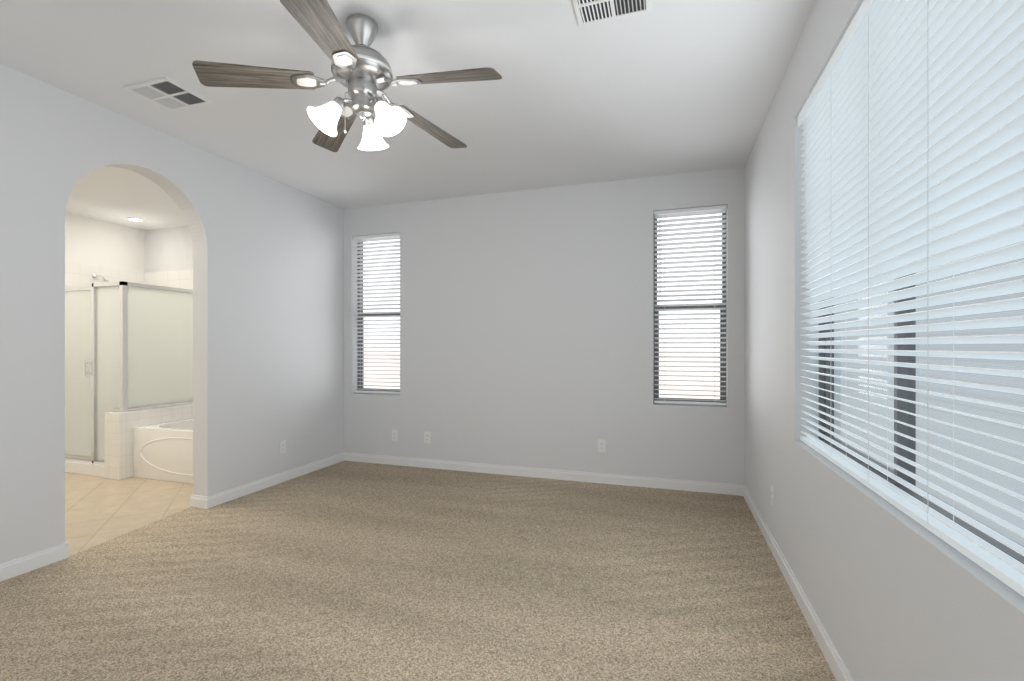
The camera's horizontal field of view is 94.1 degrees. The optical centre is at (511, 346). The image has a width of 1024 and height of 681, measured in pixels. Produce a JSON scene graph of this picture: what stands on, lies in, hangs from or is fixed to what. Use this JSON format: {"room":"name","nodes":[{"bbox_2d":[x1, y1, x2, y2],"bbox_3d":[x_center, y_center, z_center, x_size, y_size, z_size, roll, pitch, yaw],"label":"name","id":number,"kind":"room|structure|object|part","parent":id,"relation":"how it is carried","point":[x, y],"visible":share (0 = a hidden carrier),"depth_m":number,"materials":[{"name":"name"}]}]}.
{"room":"empty bedroom","nodes":[
{"label":"empty bedroom","id":0,"kind":"room"},
{"bbox_2d":[65,213,144,272],"bbox_3d":[-5.440,-0.130,4.261,0.150,2.740,4.020,0,0,18],"label":"wall","id":1,"kind":"structure","parent":0,"point":[92,242],"depth_m":5.70,"materials":[{"name":"white paint"}]},
{"bbox_2d":[65,262,143,284],"bbox_3d":[-4.950,0.145,5.505,0.010,2.190,1.290,0,0,18],"label":"tiled wall","id":2,"kind":"structure","parent":1,"relation":"attached to","point":[75,273],"depth_m":5.60,"materials":[{"name":"beige tile"}]},
{"bbox_2d":[65,472,192,555],"bbox_3d":[-3.892,1.291,3.834,3.060,0.098,3.870,0,0,18],"label":"floor","id":3,"kind":"structure","parent":0,"point":[99,510],"depth_m":3.72,"materials":[{"name":"beige tile"}]},
{"bbox_2d":[65,275,192,476],"bbox_3d":[-4.224,0.196,5.303,1.490,2.088,1.257,0,0,18],"label":"shower enclosure","id":4,"kind":"object","parent":3,"relation":"on","point":[128,346],"visible":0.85,"depth_m":4.71,"materials":[{"name":"glass"}]},
{"bbox_2d":[133,419,192,483],"bbox_3d":[-2.795,1.005,4.886,1.324,0.470,1.182,0,0,18],"label":"bathtub","id":5,"kind":"object","parent":3,"relation":"on","point":[163,451],"visible":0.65,"depth_m":4.42,"materials":[{"name":"white ceramic"}]},
{"bbox_2d":[105,403,192,479],"bbox_3d":[-3.540,0.930,5.070,0.200,0.620,1.299,0,0,18],"label":"tiled wall","id":6,"kind":"structure","parent":0,"point":[119,425],"depth_m":4.48,"materials":[{"name":"white tile"}]},
{"bbox_2d":[0,64,343,563],"bbox_3d":[-2.726,-0.130,2.716,0.150,2.740,5.270,0,0,18],"label":"wall","id":7,"kind":"structure","parent":0,"point":[268,314],"depth_m":3.67,"materials":[{"name":"white paint"}]},
{"bbox_2d":[0,542,68,581],"bbox_3d":[-3.034,1.196,1.509,0.014,0.088,2.724,0,0,18],"label":"baseboard","id":8,"kind":"structure","parent":7,"relation":"attached to","point":[57,553],"depth_m":2.64,"materials":[{"name":"white wood"}]},
{"bbox_2d":[190,495,199,507],"bbox_3d":[-2.424,1.196,3.904,0.014,0.088,0.444,0,0,18],"label":"baseboard","id":9,"kind":"structure","parent":7,"relation":"attached to","point":[194,499],"depth_m":3.68,"materials":[{"name":"white wood"}]},
{"bbox_2d":[200,452,343,508],"bbox_3d":[-2.086,1.196,4.409,0.014,0.088,1.614,0,0,18],"label":"baseboard","id":10,"kind":"structure","parent":7,"relation":"attached to","point":[206,502],"depth_m":4.17,"materials":[{"name":"white wood"}]},
{"bbox_2d":[280,440,285,453],"bbox_3d":[-2.102,0.920,4.369,0.007,0.114,0.070,0,0,18],"label":"electrical outlet","id":11,"kind":"object","parent":7,"relation":"attached to","point":[283,446],"visible":1,"depth_m":4.37,"materials":[{"name":"white plastic"}]},
{"bbox_2d":[0,0,815,229],"bbox_3d":[-2.191,-1.560,2.568,7.380,0.120,5.620,0,0,18],"label":"ceiling","id":12,"kind":"structure","parent":0,"point":[665,87],"depth_m":2.76,"materials":[{"name":"white paint"}]},
{"bbox_2d":[127,218,142,220],"bbox_3d":[-4.438,-1.496,5.606,0.156,0.008,0.156,0,0,18],"label":"recessed light","id":13,"kind":"object","parent":12,"relation":"in","point":[134,219],"visible":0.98,"depth_m":5.59,"materials":[{"name":"white"}]},
{"bbox_2d":[123,77,212,110],"bbox_3d":[-2.041,-1.494,2.834,0.348,0.010,0.288,0,0,18],"label":"ceiling vent","id":14,"kind":"object","parent":12,"relation":"in","point":[167,93],"visible":1,"depth_m":2.82,"materials":[{"name":"white metal"}]},
{"bbox_2d":[192,0,501,151],"bbox_3d":[-0.647,-1.228,2.196,1.241,0.543,1.300,0,0,18],"label":"ceiling fan","id":15,"kind":"object","parent":12,"relation":"hanging from","point":[361,70],"visible":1,"depth_m":2.12,"materials":[{"name":"silver metal"}]},
{"bbox_3d":[-0.667,-1.031,2.217,0.423,0.150,0.431,0,0,18],"label":"lamp shade","id":16,"kind":"part","parent":15,"relation":"part of","materials":[{"name":"white glass"}]},
{"bbox_2d":[572,0,651,26],"bbox_3d":[0.426,-1.494,2.044,0.328,0.010,0.278,0,0,18],"label":"ceiling vent","id":17,"kind":"object","parent":12,"relation":"in","point":[589,12],"visible":1,"depth_m":2.11,"materials":[{"name":"white metal"}]},
{"bbox_2d":[0,461,835,680],"bbox_3d":[-0.839,1.290,2.100,4.120,0.100,5.270,0,0,18],"label":"floor","id":18,"kind":"structure","parent":0,"point":[350,571],"depth_m":2.41,"materials":[{"name":"beige carpet"}]},
{"bbox_2d":[145,166,744,484],"bbox_3d":[-1.349,-0.130,5.144,7.380,2.740,0.200,0,0,18],"label":"wall","id":19,"kind":"structure","parent":0,"point":[526,328],"depth_m":4.51,"materials":[{"name":"white paint"}]},
{"bbox_2d":[144,270,192,289],"bbox_3d":[-3.995,0.145,5.898,1.580,2.190,0.010,0,0,18],"label":"tiled wall","id":20,"kind":"structure","parent":19,"relation":"attached to","point":[183,279],"depth_m":5.98,"materials":[{"name":"beige tile"}]},
{"bbox_2d":[358,239,399,393],"bbox_3d":[-1.414,-0.345,5.202,0.600,1.710,0.060,0,0,18],"label":"window","id":21,"kind":"structure","parent":19,"relation":"in","point":[363,360],"depth_m":5.26,"materials":[{"name":"grey"}]},
{"bbox_2d":[353,233,399,393],"bbox_3d":[-1.444,-0.349,5.110,0.588,1.695,0.075,0,0,18],"label":"window blind","id":22,"kind":"object","parent":21,"relation":"attached to","point":[380,237],"visible":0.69,"depth_m":5.12,"materials":[{"name":"white plastic"}]},
{"bbox_2d":[392,430,397,440],"bbox_3d":[-1.229,0.930,4.995,0.070,0.114,0.007,0,0,18],"label":"electrical outlet","id":23,"kind":"object","parent":19,"relation":"attached to","point":[394,435],"visible":1,"depth_m":4.99,"materials":[{"name":"white plastic"}]},
{"bbox_2d":[424,432,430,442],"bbox_3d":[-0.868,0.930,4.877,0.070,0.114,0.007,0,0,18],"label":"electrical outlet","id":24,"kind":"object","parent":19,"relation":"attached to","point":[427,437],"visible":1,"depth_m":4.87,"materials":[{"name":"white plastic"}]},
{"bbox_2d":[344,452,739,495],"bbox_3d":[0.037,1.196,4.578,3.946,0.088,0.014,0,0,18],"label":"baseboard","id":25,"kind":"structure","parent":19,"relation":"attached to","point":[650,482],"depth_m":4.45,"materials":[{"name":"white wood"}]},
{"bbox_2d":[598,439,605,451],"bbox_3d":[0.815,0.900,4.327,0.070,0.114,0.007,0,0,18],"label":"electrical outlet","id":26,"kind":"object","parent":19,"relation":"attached to","point":[601,445],"visible":1,"depth_m":4.32,"materials":[{"name":"white plastic"}]},
{"bbox_2d":[654,213,725,405],"bbox_3d":[1.571,-0.345,4.226,0.600,1.710,0.060,0,0,18],"label":"window","id":27,"kind":"structure","parent":19,"relation":"in","point":[721,345],"depth_m":4.22,"materials":[{"name":"grey"}]},
{"bbox_2d":[654,205,726,404],"bbox_3d":[1.541,-0.349,4.134,0.588,1.695,0.075,0,0,18],"label":"window blind","id":28,"kind":"object","parent":27,"relation":"attached to","point":[714,210],"visible":0.96,"depth_m":4.14,"materials":[{"name":"white plastic"}]},
{"bbox_2d":[745,0,1023,680],"bbox_3d":[1.191,-0.130,1.357,0.200,2.740,5.420,0,0,18],"label":"wall","id":29,"kind":"structure","parent":0,"point":[892,592],"depth_m":1.97,"materials":[{"name":"white paint"}]},
{"bbox_2d":[771,485,773,506],"bbox_3d":[1.585,0.910,2.901,0.007,0.114,0.070,0,0,18],"label":"electrical outlet","id":30,"kind":"object","parent":29,"relation":"attached to","point":[772,495],"visible":0.98,"depth_m":2.89,"materials":[{"name":"white plastic"}]},
{"bbox_2d":[740,485,853,680],"bbox_3d":[1.112,1.196,1.462,0.014,0.088,5.270,0,0,18],"label":"baseboard","id":31,"kind":"structure","parent":29,"relation":"attached to","point":[837,666],"depth_m":2.21,"materials":[{"name":"white wood"}]},
{"bbox_2d":[819,241,1023,563],"bbox_3d":[1.169,-0.340,1.180,0.060,1.640,2.490,0,0,18],"label":"window","id":32,"kind":"structure","parent":29,"relation":"in","point":[910,419],"depth_m":1.56,"materials":[{"name":"grey"}]},
{"bbox_2d":[798,0,1023,596],"bbox_3d":[1.078,-0.344,1.210,0.075,1.625,2.478,0,0,18],"label":"blinds","id":33,"kind":"object","parent":32,"relation":"attached to","point":[911,117],"visible":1,"depth_m":1.28,"materials":[{"name":"white plastic"}]},
{"label":"outside","id":34,"kind":"structure","parent":0,"visible":0},
{"bbox_2d":[363,213,721,398],"bbox_3d":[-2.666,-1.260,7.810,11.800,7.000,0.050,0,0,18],"label":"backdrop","id":35,"kind":"structure","parent":34,"point":[660,349],"depth_m":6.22,"materials":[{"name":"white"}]},
{"bbox_2d":[841,241,1023,546],"bbox_3d":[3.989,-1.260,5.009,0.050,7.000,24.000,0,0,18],"label":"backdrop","id":36,"kind":"structure","parent":34,"point":[992,460],"depth_m":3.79,"materials":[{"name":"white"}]}
]}

